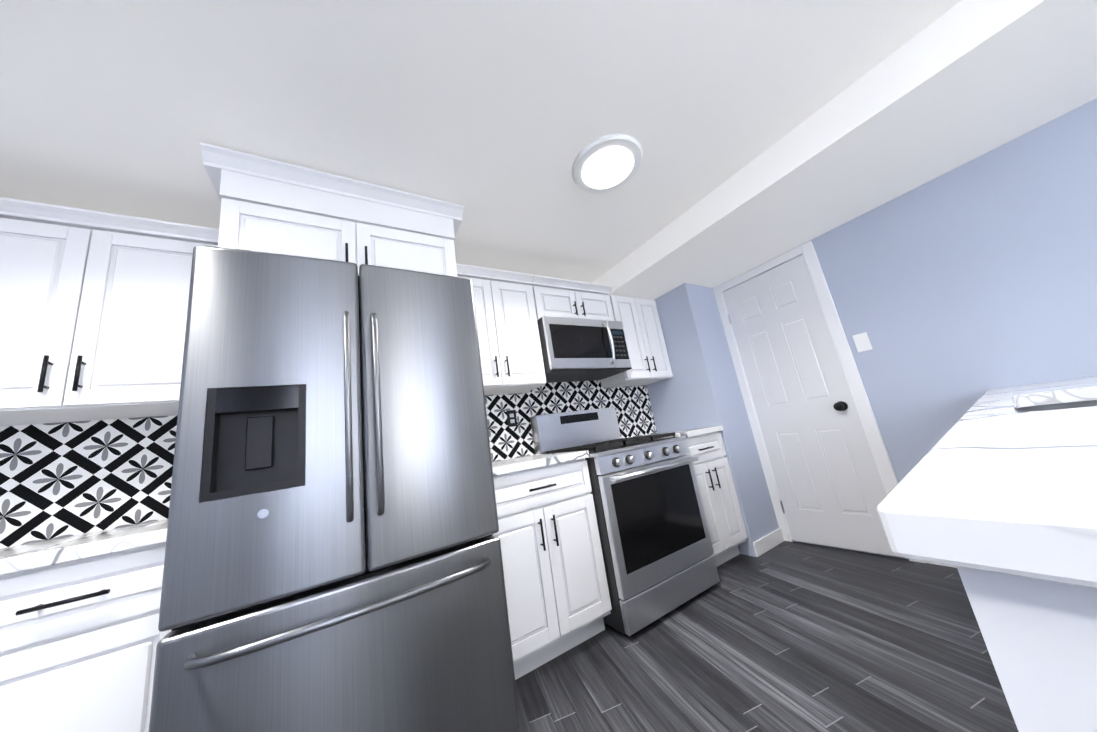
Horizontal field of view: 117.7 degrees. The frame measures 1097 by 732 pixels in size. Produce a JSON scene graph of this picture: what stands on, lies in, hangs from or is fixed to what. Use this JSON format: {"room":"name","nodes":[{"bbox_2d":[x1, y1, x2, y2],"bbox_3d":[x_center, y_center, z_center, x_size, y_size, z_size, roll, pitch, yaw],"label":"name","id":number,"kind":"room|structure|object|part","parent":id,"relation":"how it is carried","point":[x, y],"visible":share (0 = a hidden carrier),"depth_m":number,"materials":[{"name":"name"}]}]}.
{"room":"kitchen","nodes":[
{"label":"kitchen","id":0,"kind":"room"},
{"bbox_2d":[0,0,961,282],"bbox_3d":[0.488,-1.348,0.524,4.484,0.100,4.900,-1,-15,-31],"label":"ceiling","id":1,"kind":"structure","parent":0,"point":[494,118],"depth_m":1.23,"materials":[{"name":"white paint"}]},
{"bbox_2d":[572,133,642,192],"bbox_3d":[0.295,-0.998,1.667,0.356,0.026,0.356,-1,-15,-31],"label":"recessed light","id":2,"kind":"object","parent":1,"relation":"in","point":[606,163],"visible":1,"depth_m":1.63,"materials":[{"name":"white plastic"}]},
{"bbox_2d":[593,0,1096,299],"bbox_3d":[1.926,-1.232,1.360,0.964,0.190,4.700,-1,-15,-31],"label":"soffit beam","id":3,"kind":"structure","parent":1,"relation":"attached to","point":[962,82],"depth_m":1.54,"materials":[{"name":"white paint"}]},
{"bbox_2d":[647,283,778,556],"bbox_3d":[1.313,0.402,2.929,0.418,2.110,0.645,-1,-15,-31],"label":"wall column","id":4,"kind":"structure","parent":0,"point":[700,388],"depth_m":2.72,"materials":[{"name":"blue paint"}]},
{"bbox_2d":[753,528,783,556],"bbox_3d":[1.627,1.292,2.440,0.395,0.090,0.012,-1,-15,-31],"label":"baseboard","id":5,"kind":"structure","parent":4,"relation":"attached to","point":[766,543],"depth_m":2.42,"materials":[{"name":"white wood"}]},
{"bbox_2d":[515,541,1018,731],"bbox_3d":[0.843,0.970,0.009,4.484,0.100,4.900,-1,-15,-31],"label":"floor","id":6,"kind":"structure","parent":0,"point":[787,636],"depth_m":1.36,"materials":[{"name":"grey wood"}]},
{"bbox_2d":[0,542,170,731],"bbox_3d":[-1.629,1.045,0.927,1.018,0.879,0.664,-1,-15,-31],"label":"base cabinet","id":7,"kind":"object","parent":6,"relation":"on","point":[80,639],"visible":0.46,"depth_m":0.89,"materials":[{"name":"white wood"}]},
{"bbox_2d":[0,519,167,575],"bbox_3d":[-1.698,0.601,1.028,1.019,0.039,0.645,-1,-15,-31],"label":"countertop","id":8,"kind":"structure","parent":7,"relation":"on","point":[19,558],"depth_m":0.95,"materials":[{"name":"stone"}]},
{"bbox_2d":[149,246,519,731],"bbox_3d":[-0.784,0.556,1.389,0.906,1.772,0.927,-1,-15,-31],"label":"fridge","id":9,"kind":"object","parent":6,"relation":"on","point":[333,562],"visible":1,"depth_m":1.04,"materials":[{"name":"grey metal"}]},
{"bbox_3d":[-0.883,0.222,1.012,0.233,0.316,0.061,-1,-15,-31],"label":"dispenser panel","id":10,"kind":"part","parent":9,"relation":"part of","materials":[{"name":"black plastic"}]},
{"bbox_3d":[-0.859,0.140,1.063,0.450,1.078,0.085,-1,-15,-31],"label":"door","id":11,"kind":"part","parent":9,"relation":"part of","materials":[{"name":"silver metal"}]},
{"bbox_2d":[492,458,611,679],"bbox_3d":[-0.139,1.020,1.839,0.637,0.879,0.664,-1,-15,-31],"label":"base cabinet","id":12,"kind":"object","parent":6,"relation":"on","point":[557,590],"visible":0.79,"depth_m":1.60,"materials":[{"name":"white wood"}]},
{"bbox_2d":[492,450,588,476],"bbox_3d":[-0.208,0.575,1.940,0.638,0.039,0.645,-1,-15,-31],"label":"countertop","id":13,"kind":"structure","parent":12,"relation":"on","point":[507,466],"depth_m":1.72,"materials":[{"name":"stone"}]},
{"bbox_2d":[530,407,719,635],"bbox_3d":[0.471,0.842,2.185,0.762,1.190,0.782,-1,-15,-31],"label":"stove","id":14,"kind":"object","parent":6,"relation":"on","point":[657,548],"visible":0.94,"depth_m":1.87,"materials":[{"name":"grey metal"}]},
{"bbox_2d":[685,432,747,565],"bbox_3d":[1.009,1.000,2.541,0.515,0.879,0.664,-1,-15,-31],"label":"base cabinet","id":15,"kind":"object","parent":6,"relation":"on","point":[724,517],"visible":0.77,"depth_m":2.33,"materials":[{"name":"white wood"}]},
{"bbox_2d":[644,425,722,437],"bbox_3d":[0.941,0.556,2.643,0.517,0.039,0.645,-1,-15,-31],"label":"countertop","id":16,"kind":"structure","parent":15,"relation":"on","point":[687,433],"depth_m":2.40,"materials":[{"name":"stone"}]},
{"bbox_2d":[956,400,1096,731],"bbox_3d":[1.585,0.462,0.517,2.545,0.879,0.867,0,-15,-36],"label":"kitchen island","id":17,"kind":"object","parent":6,"relation":"on","point":[1039,637],"depth_m":0.21,"materials":[{"name":"white wood"}]},
{"bbox_2d":[877,376,1096,587],"bbox_3d":[1.508,0.017,0.609,2.572,0.039,0.927,0,-15,-36],"label":"island countertop","id":18,"kind":"structure","parent":17,"relation":"on","point":[994,480],"depth_m":0.26,"materials":[{"name":"stone"}]},
{"bbox_2d":[1017,400,1096,411],"bbox_3d":[1.399,0.175,0.685,0.825,0.200,0.478,0,-15,-36],"label":"sink basin","id":19,"kind":"object","parent":18,"relation":"in","point":[1091,403],"depth_m":1.05,"materials":[{"name":"silver metal"}]},
{"bbox_2d":[724,98,1096,558],"bbox_3d":[2.535,-0.221,1.411,0.100,2.300,4.700,-1,-15,-31],"label":"wall","id":20,"kind":"structure","parent":0,"point":[957,293],"depth_m":1.77,"materials":[{"name":"blue paint"}]},
{"bbox_2d":[722,255,898,556],"bbox_3d":[1.805,0.252,2.432,0.092,2.018,0.637,-1,-15,-31],"label":"door","id":21,"kind":"structure","parent":20,"relation":"in","point":[830,487],"depth_m":2.40,"materials":[{"name":"white wood"}]},
{"bbox_2d":[713,241,926,562],"bbox_3d":[1.833,0.222,2.451,0.023,2.100,0.765,-1,-15,-31],"label":"door frame","id":22,"kind":"structure","parent":20,"relation":"attached to","point":[886,471],"depth_m":2.34,"materials":[{"name":"white wood"}]},
{"bbox_2d":[852,332,872,351],"bbox_3d":[2.025,-0.152,2.141,0.008,0.116,0.072,-1,-15,-31],"label":"switch plate","id":23,"kind":"object","parent":20,"relation":"attached to","point":[862,342],"visible":1,"depth_m":2.14,"materials":[{"name":"white plastic"}]},
{"bbox_2d":[926,561,956,567],"bbox_3d":[3.001,0.665,0.567,0.012,0.090,3.300,-1,-15,-31],"label":"baseboard","id":24,"kind":"structure","parent":20,"relation":"attached to","point":[926,561],"depth_m":1.86,"materials":[{"name":"white wood"}]},
{"bbox_3d":[-0.536,0.436,2.248,4.484,2.300,0.100,-1,-15,-31],"label":"wall","id":25,"kind":"structure","parent":0,"visible":0},
{"bbox_2d":[0,197,218,425],"bbox_3d":[-1.897,-0.190,1.332,1.020,0.772,0.368,-1,-15,-31],"label":"upper cabinet","id":26,"kind":"object","parent":25,"relation":"attached to","point":[93,311],"visible":0.81,"depth_m":1.27,"materials":[{"name":"white wood"}]},
{"bbox_2d":[0,380,656,548],"bbox_3d":[-0.692,0.391,2.102,3.866,0.530,0.008,-1,-15,-31],"label":"tile backsplash","id":27,"kind":"structure","parent":25,"relation":"attached to","point":[62,480],"depth_m":1.39,"materials":[{"name":"multicoloured tile"}]},
{"bbox_2d":[506,410,516,426],"bbox_3d":[-0.260,0.373,2.360,0.072,0.116,0.007,-1,-15,-31],"label":"electrical outlet","id":28,"kind":"object","parent":27,"relation":"attached to","point":[511,418],"visible":1,"depth_m":2.36,"materials":[{"name":"black plastic"}]},
{"bbox_2d":[200,142,463,276],"bbox_3d":[-1.030,-0.533,1.761,1.012,0.477,0.708,-1,-15,-31],"label":"upper cabinet","id":29,"kind":"object","parent":25,"relation":"attached to","point":[273,206],"visible":0.65,"depth_m":1.46,"materials":[{"name":"white wood"}]},
{"bbox_2d":[456,263,545,394],"bbox_3d":[-0.408,-0.218,2.245,0.640,0.777,0.368,-1,-15,-31],"label":"upper cabinet","id":30,"kind":"object","parent":25,"relation":"attached to","point":[511,357],"visible":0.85,"depth_m":2.17,"materials":[{"name":"white wood"}]},
{"bbox_2d":[531,275,614,320],"bbox_3d":[0.144,-0.450,2.652,0.729,0.318,0.368,-1,-15,-31],"label":"upper cabinet","id":31,"kind":"object","parent":25,"relation":"attached to","point":[557,297],"visible":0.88,"depth_m":2.51,"materials":[{"name":"white wood"}]},
{"bbox_2d":[537,316,631,382],"bbox_3d":[0.221,-0.118,2.535,0.723,0.388,0.453,-1,-15,-31],"label":"microwave","id":32,"kind":"object","parent":31,"relation":"attached to","point":[577,349],"visible":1,"depth_m":2.37,"materials":[{"name":"grey metal"}]},
{"bbox_2d":[600,295,672,387],"bbox_3d":[0.727,-0.216,2.938,0.550,0.735,0.358,-1,-15,-31],"label":"upper cabinet","id":33,"kind":"object","parent":25,"relation":"attached to","point":[645,342],"visible":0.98,"depth_m":2.82,"materials":[{"name":"white wood"}]}
]}

